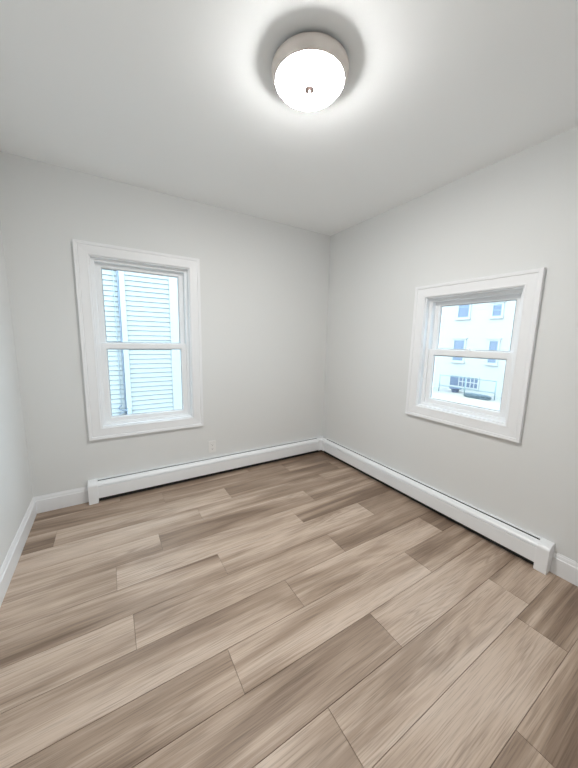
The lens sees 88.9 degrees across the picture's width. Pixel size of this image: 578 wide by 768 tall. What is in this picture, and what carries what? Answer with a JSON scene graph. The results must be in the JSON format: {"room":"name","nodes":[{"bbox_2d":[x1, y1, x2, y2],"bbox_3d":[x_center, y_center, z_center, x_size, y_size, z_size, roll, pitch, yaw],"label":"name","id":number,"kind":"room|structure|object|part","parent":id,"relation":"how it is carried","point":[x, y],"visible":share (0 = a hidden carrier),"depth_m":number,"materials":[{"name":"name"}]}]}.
{"room":"empty bedroom","nodes":[
{"label":"empty bedroom","id":0,"kind":"room"},
{"bbox_2d":[0,221,32,567],"bbox_3d":[-1.071,0.032,0.598,0.160,2.700,3.180,-4,10,-31],"label":"wall","id":1,"kind":"structure","parent":0,"point":[16,495],"depth_m":1.79,"materials":[{"name":"paint"}]},
{"bbox_2d":[0,498,36,606],"bbox_3d":[-1.057,1.092,0.867,0.014,0.126,3.006,-4,10,-31],"label":"baseboard","id":2,"kind":"structure","parent":1,"relation":"attached to","point":[8,567],"depth_m":1.68,"materials":[{"name":"white paint"}]},
{"bbox_2d":[0,151,330,496],"bbox_3d":[-0.747,-0.284,2.729,2.960,2.700,0.160,-4,10,-31],"label":"wall","id":3,"kind":"structure","parent":0,"point":[264,283],"depth_m":2.44,"materials":[{"name":"paint"}]},
{"bbox_2d":[33,486,88,513],"bbox_3d":[-1.709,0.873,2.221,0.332,0.126,0.014,-4,10,-31],"label":"baseboard","id":4,"kind":"structure","parent":3,"relation":"attached to","point":[44,503],"depth_m":2.21,"materials":[{"name":"white paint"}]},
{"bbox_2d":[72,239,202,440],"bbox_3d":[-1.185,-0.322,2.437,0.868,1.450,0.185,-4,10,-31],"label":"window","id":5,"kind":"structure","parent":3,"relation":"in","point":[90,258],"depth_m":2.33,"materials":[{"name":"white paint"}]},
{"bbox_3d":[-1.195,-0.617,2.419,0.651,0.642,0.028,-4,10,-31],"label":"sash","id":6,"kind":"part","parent":5,"relation":"part of","materials":[{"name":"white plastic"}]},
{"bbox_3d":[-1.192,-0.324,2.449,0.679,1.262,0.092,-4,10,-31],"label":"frame","id":7,"kind":"part","parent":5,"relation":"part of","materials":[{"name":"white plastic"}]},
{"bbox_3d":[-1.191,-0.027,2.482,0.651,0.622,0.030,-4,10,-31],"label":"sash","id":8,"kind":"part","parent":5,"relation":"part of","materials":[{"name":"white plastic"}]},
{"bbox_2d":[88,436,325,504],"bbox_3d":[-0.558,0.774,2.861,2.307,0.175,0.108,-4,10,-31],"label":"baseboard heater","id":9,"kind":"object","parent":3,"relation":"attached to","point":[105,488],"depth_m":2.67,"materials":[{"name":"white metal"}]},
{"bbox_3d":[-0.580,0.768,2.901,2.303,0.167,0.016,-4,10,-31],"label":"panel","id":10,"kind":"part","parent":9,"relation":"part of","materials":[{"name":"white metal"}]},
{"bbox_3d":[0.377,0.697,3.410,0.080,0.136,0.080,-4,10,-31],"label":"heater corner cover","id":11,"kind":"part","parent":9,"relation":"part of","materials":[{"name":"white metal"}]},
{"bbox_2d":[208,440,215,452],"bbox_3d":[-0.726,0.592,2.787,0.070,0.115,0.008,-4,10,-31],"label":"electrical outlet","id":12,"kind":"object","parent":3,"relation":"attached to","point":[212,444],"visible":1,"depth_m":2.79,"materials":[{"name":"white plastic"}]},
{"bbox_2d":[0,450,577,767],"bbox_3d":[0.056,1.148,1.574,2.960,0.150,3.340,-4,10,-31],"label":"floor","id":13,"kind":"structure","parent":0,"point":[304,611],"depth_m":1.30,"materials":[{"name":"brown wood"}]},
{"bbox_2d":[0,0,577,235],"bbox_3d":[0.109,-1.358,1.194,2.960,0.120,3.340,-4,10,-31],"label":"ceiling","id":14,"kind":"structure","parent":0,"point":[179,98],"depth_m":1.35,"materials":[{"name":"paint"}]},
{"bbox_2d":[272,32,348,110],"bbox_3d":[0.085,-1.251,1.213,0.315,0.097,0.315,-4,10,-31],"label":"ceiling light","id":15,"kind":"object","parent":14,"relation":"attached to","point":[310,70],"visible":1,"depth_m":1.14,"materials":[{"name":"white glass"}]},
{"bbox_3d":[0.085,-1.233,1.216,0.277,0.034,0.277,-4,10,-31],"label":"lamp shade","id":16,"kind":"part","parent":15,"relation":"part of","materials":[{"name":"white glass"}]},
{"bbox_2d":[323,126,577,561],"bbox_3d":[1.318,-0.137,2.048,0.160,2.700,3.180,-4,10,-31],"label":"wall","id":17,"kind":"structure","parent":0,"point":[519,211],"depth_m":2.00,"materials":[{"name":"paint"}]},
{"bbox_2d":[324,438,554,574],"bbox_3d":[0.947,0.854,2.551,0.070,0.175,2.077,-4,10,-31],"label":"baseboard heater","id":18,"kind":"object","parent":17,"relation":"attached to","point":[538,551],"visible":1,"depth_m":2.10,"materials":[{"name":"white metal"}]},
{"bbox_3d":[0.969,0.852,2.567,0.016,0.167,2.073,-4,10,-31],"label":"panel","id":19,"kind":"part","parent":18,"relation":"part of","materials":[{"name":"white metal"}]},
{"bbox_2d":[405,267,545,442],"bbox_3d":[1.270,-0.206,2.095,0.185,1.016,0.808,-4,10,-31],"label":"window","id":20,"kind":"structure","parent":17,"relation":"in","point":[525,287],"depth_m":1.98,"materials":[{"name":"white paint"}]},
{"bbox_3d":[1.267,-0.028,2.122,0.030,0.422,0.591,-4,10,-31],"label":"sash","id":21,"kind":"part","parent":20,"relation":"part of","materials":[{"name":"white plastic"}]},
{"bbox_3d":[1.283,-0.207,2.102,0.092,0.827,0.619,-4,10,-31],"label":"frame","id":22,"kind":"part","parent":20,"relation":"part of","materials":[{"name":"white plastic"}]},
{"bbox_3d":[1.301,-0.400,2.081,0.028,0.407,0.591,-4,10,-31],"label":"sash","id":23,"kind":"part","parent":20,"relation":"part of","materials":[{"name":"white plastic"}]},
{"bbox_2d":[550,551,577,585],"bbox_3d":[1.739,1.081,1.328,0.014,0.126,0.870,-4,10,-31],"label":"baseboard","id":24,"kind":"structure","parent":17,"relation":"attached to","point":[562,566],"depth_m":1.64,"materials":[{"name":"white paint"}]},
{"label":"outside","id":25,"kind":"structure","parent":0,"visible":0},
{"bbox_2d":[432,387,500,410],"bbox_3d":[7.277,0.866,17.290,54.000,0.200,52.000,-4,10,-31],"label":"ground","id":26,"kind":"structure","parent":25,"point":[443,394],"depth_m":16.99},
{"bbox_2d":[102,269,181,415],"bbox_3d":[-6.120,-2.009,6.446,6.650,8.230,5.000,-4,10,-31],"label":"house","id":27,"kind":"structure","parent":26,"relation":"on","point":[148,303],"depth_m":5.95,"materials":[{"name":"white plastic"}]},
{"bbox_2d":[112,270,131,414],"bbox_3d":[-3.267,-0.963,5.688,0.250,6.350,0.088,-4,10,-31],"label":"conduit","id":28,"kind":"object","parent":27,"relation":"attached to","point":[127,410],"visible":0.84,"depth_m":5.77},
{"bbox_2d":[449,387,461,392],"bbox_3d":[10.886,0.365,19.298,0.740,0.340,0.740,-4,10,-31],"label":"bin","id":29,"kind":"object","parent":26,"relation":"on","point":[453,389],"visible":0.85,"depth_m":19.13,"materials":[{"name":"blue plastic"}]},
{"bbox_2d":[438,375,496,400],"bbox_3d":[10.832,0.160,18.108,0.056,1.100,3.383,-4,10,-31],"label":"fence","id":30,"kind":"object","parent":26,"relation":"on","point":[464,388],"visible":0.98,"depth_m":17.95,"materials":[{"name":"grey metal"}]},
{"bbox_3d":[10.830,0.289,18.128,0.038,0.040,3.330,-4,10,-31],"label":"rail","id":31,"kind":"part","parent":30,"relation":"part of","materials":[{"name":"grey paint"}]},
{"bbox_3d":[10.844,-0.364,18.029,0.038,0.040,3.330,-4,10,-31],"label":"rail","id":32,"kind":"part","parent":30,"relation":"part of","materials":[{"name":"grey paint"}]},
{"bbox_2d":[433,301,515,396],"bbox_3d":[14.691,-5.153,22.667,9.650,10.400,15.600,-4,10,-31],"label":"building","id":33,"kind":"structure","parent":26,"relation":"on","point":[480,328],"depth_m":18.85,"materials":[{"name":"white painted siding"},{"name":"glass"}]},
{"bbox_3d":[11.382,-2.256,19.773,0.014,1.300,0.630,-4,10,-31],"label":"pane","id":34,"kind":"part","parent":33,"relation":"part of","materials":[{"name":"blue glass"}]},
{"bbox_3d":[11.476,-5.049,19.293,0.014,1.290,0.640,-4,10,-31],"label":"pane","id":35,"kind":"part","parent":33,"relation":"part of","materials":[{"name":"blue glass"}]},
{"bbox_3d":[11.623,-0.149,19.622,0.014,0.650,1.780,-4,10,-31],"label":"pane","id":36,"kind":"part","parent":33,"relation":"part of","materials":[{"name":"blue glass"}]},
{"bbox_3d":[12.469,-1.956,18.018,0.014,1.280,0.420,-4,10,-31],"label":"pane","id":37,"kind":"part","parent":33,"relation":"part of","materials":[{"name":"blue glass"}]},
{"bbox_3d":[12.464,-1.956,18.016,0.032,1.320,0.460,-4,10,-31],"label":"sash","id":38,"kind":"part","parent":33,"relation":"part of","materials":[{"name":"blue glass"}]},
{"bbox_3d":[12.503,-4.428,17.674,0.014,0.630,0.430,-4,10,-31],"label":"pane","id":39,"kind":"part","parent":33,"relation":"part of","materials":[{"name":"blue glass"}]},
{"bbox_3d":[12.498,-4.427,17.671,0.032,0.670,0.470,-4,10,-31],"label":"sash","id":40,"kind":"part","parent":33,"relation":"part of","materials":[{"name":"blue glass"}]},
{"bbox_2d":[464,393,490,399],"bbox_3d":[11.025,0.708,17.276,0.513,0.274,1.536,-4,10,-31],"label":"hedge","id":41,"kind":"object","parent":26,"relation":"on","point":[470,395],"visible":1,"depth_m":17.09,"materials":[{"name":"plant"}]}
]}

